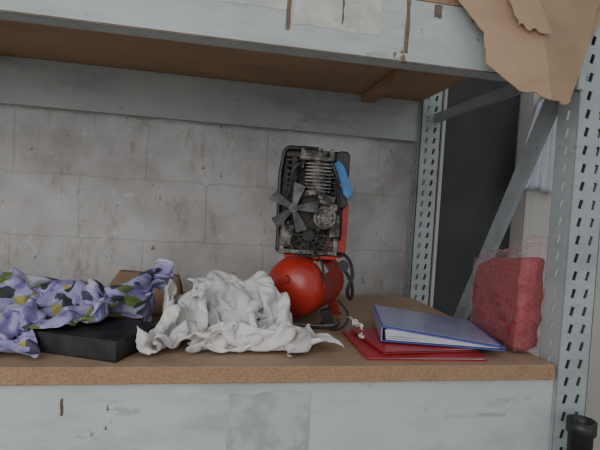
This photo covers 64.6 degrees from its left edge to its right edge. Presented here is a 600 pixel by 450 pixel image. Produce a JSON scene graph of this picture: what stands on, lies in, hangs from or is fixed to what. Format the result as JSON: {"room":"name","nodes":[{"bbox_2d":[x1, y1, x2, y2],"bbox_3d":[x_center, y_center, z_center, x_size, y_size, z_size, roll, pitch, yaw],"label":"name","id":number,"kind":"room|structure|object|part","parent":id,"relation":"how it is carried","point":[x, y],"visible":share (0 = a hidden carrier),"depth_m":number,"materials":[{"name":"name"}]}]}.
{"room":"storage room","nodes":[
{"label":"storage room","id":0,"kind":"room"},
{"bbox_2d":[0,97,429,299],"bbox_3d":[0.064,-0.439,2.402,9.000,3.500,0.150,3,2,-11],"label":"wall","id":1,"kind":"structure","parent":0,"point":[84,195],"depth_m":2.21,"materials":[{"name":"grey concrete"}]},
{"bbox_3d":[0.374,1.457,0.297,9.000,0.100,6.000,3,2,-11],"label":"floor","id":2,"kind":"structure","parent":0,"visible":0},
{"bbox_2d":[0,0,599,449],"bbox_3d":[-1.056,-0.002,1.497,3.705,2.546,1.097,3,2,-11],"label":"shelving unit","id":3,"kind":"object","parent":2,"relation":"on","point":[354,68],"visible":0.9,"depth_m":1.29,"materials":[{"name":"paint"}]},
{"bbox_2d":[0,325,29,353],"bbox_3d":[-0.835,0.265,1.226,0.337,0.057,0.193,4,2,7],"label":"fabric","id":4,"kind":"object","parent":3,"relation":"on","point":[6,335],"visible":0.48,"depth_m":1.18,"materials":[{"name":"purple fabric"}]},
{"bbox_2d":[0,268,168,331],"bbox_3d":[-0.805,0.202,1.279,0.888,0.184,0.391,3,2,-19],"label":"fabric","id":5,"kind":"object","parent":3,"relation":"on","point":[27,300],"visible":0.91,"depth_m":1.26,"materials":[{"name":"purple fabric"}]},
{"bbox_2d":[25,316,159,362],"bbox_3d":[-0.535,0.291,1.246,0.254,0.052,0.204,4,2,12],"label":"box","id":6,"kind":"object","parent":3,"relation":"on","point":[104,338],"visible":0.7,"depth_m":1.17,"materials":[{"name":"plastic"}]},
{"bbox_3d":[-0.533,0.266,1.246,0.254,0.003,0.204,4,2,12],"label":"lid","id":7,"kind":"part","parent":6,"relation":"part of","materials":[{"name":"black plastic"}]},
{"bbox_2d":[108,270,170,314],"bbox_3d":[-0.565,0.231,1.756,0.270,0.129,0.347,3,2,-11],"label":"carton","id":8,"kind":"object","parent":3,"relation":"on","point":[123,276],"visible":0.23,"depth_m":1.66,"materials":[{"name":"cardboard"}]},
{"bbox_2d":[139,268,294,356],"bbox_3d":[-0.217,0.231,1.352,0.417,0.190,0.420,4,2,4],"label":"rag","id":9,"kind":"object","parent":3,"relation":"on","point":[230,313],"visible":0.97,"depth_m":1.30,"materials":[{"name":"fabric"}]},
{"bbox_2d":[267,145,353,330],"bbox_3d":[0.043,0.030,1.710,0.320,0.608,0.363,3,2,-3],"label":"air compressor","id":10,"kind":"object","parent":3,"relation":"on","point":[311,196],"visible":0.95,"depth_m":1.60,"materials":[{"name":"red metal"}]},
{"bbox_3d":[0.026,0.208,1.720,0.209,0.209,0.360,4,2,21],"label":"tank","id":11,"kind":"part","parent":10,"relation":"part of","materials":[{"name":"red metal"}]},
{"bbox_3d":[0.041,-0.083,1.671,0.203,0.338,0.016,3,2,-3],"label":"plate","id":12,"kind":"part","parent":10,"relation":"part of","materials":[{"name":"metal"}]},
{"bbox_2d":[267,304,376,357],"bbox_3d":[0.057,0.286,1.302,0.309,0.115,0.144,4,2,9],"label":"rag","id":13,"kind":"object","parent":3,"relation":"on","point":[312,336],"visible":0.89,"depth_m":1.29,"materials":[{"name":"fabric"}]},
{"bbox_2d":[341,331,487,361],"bbox_3d":[0.325,0.358,1.421,0.350,0.010,0.276,3,2,-9],"label":"folder","id":14,"kind":"object","parent":3,"relation":"on","point":[375,355],"visible":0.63,"depth_m":1.31,"materials":[{"name":"plastic"}]},
{"bbox_2d":[351,328,478,353],"bbox_3d":[0.338,0.346,1.446,0.304,0.010,0.245,3,2,-16],"label":"folder","id":15,"kind":"object","parent":14,"relation":"on","point":[364,333],"visible":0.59,"depth_m":1.35,"materials":[{"name":"plastic"}]},
{"bbox_2d":[372,304,505,350],"bbox_3d":[0.420,0.319,1.517,0.350,0.044,0.325,4,2,4],"label":"ring binder","id":16,"kind":"object","parent":15,"relation":"on","point":[396,325],"visible":1,"depth_m":1.42,"materials":[{"name":"plastic"}]},
{"bbox_2d":[472,256,544,350],"bbox_3d":[0.669,0.197,1.540,0.117,0.359,0.328,3,2,-6],"label":"cushion","id":17,"kind":"object","parent":3,"relation":"on","point":[508,291],"visible":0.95,"depth_m":1.44,"materials":[{"name":"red fabric"}]},
{"bbox_2d":[458,0,599,104],"bbox_3d":[0.648,-0.597,1.409,0.614,0.575,0.495,3,2,-11],"label":"cardboard box","id":18,"kind":"object","parent":3,"relation":"on","point":[540,47],"visible":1,"depth_m":1.18,"materials":[{"name":"brown cardboard"}]},
{"bbox_2d":[428,78,519,320],"bbox_3d":[0.866,0.104,2.450,0.422,2.510,0.095,3,2,-11],"label":"door","id":19,"kind":"structure","parent":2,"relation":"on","point":[477,149],"depth_m":2.40,"materials":[{"name":"black"}]},
{"bbox_2d":[507,92,599,449],"bbox_3d":[1.469,0.133,2.523,0.770,2.520,0.188,3,2,-11],"label":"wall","id":20,"kind":"structure","parent":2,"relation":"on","point":[529,224],"depth_m":2.42,"materials":[{"name":"metal"}]},
{"bbox_3d":[1.120,0.117,2.379,0.030,2.500,0.020,3,2,-11],"label":"door frame","id":21,"kind":"part","parent":20,"relation":"part of","materials":[{"name":"white paint"}]},
{"bbox_2d":[525,98,554,193],"bbox_3d":[1.168,-0.386,2.328,0.243,0.488,0.041,3,2,-11],"label":"plastic sheet","id":22,"kind":"object","parent":20,"relation":"attached to","point":[541,178],"visible":0.41,"depth_m":2.33,"materials":[{"name":"white plastic"}]},
{"bbox_2d":[565,414,597,449],"bbox_3d":[0.720,0.952,1.273,0.072,0.873,0.072,3,2,-11],"label":"pipe","id":23,"kind":"object","parent":2,"relation":"on","point":[582,430],"visible":1,"depth_m":1.24,"materials":[{"name":"plastic"}]}
]}

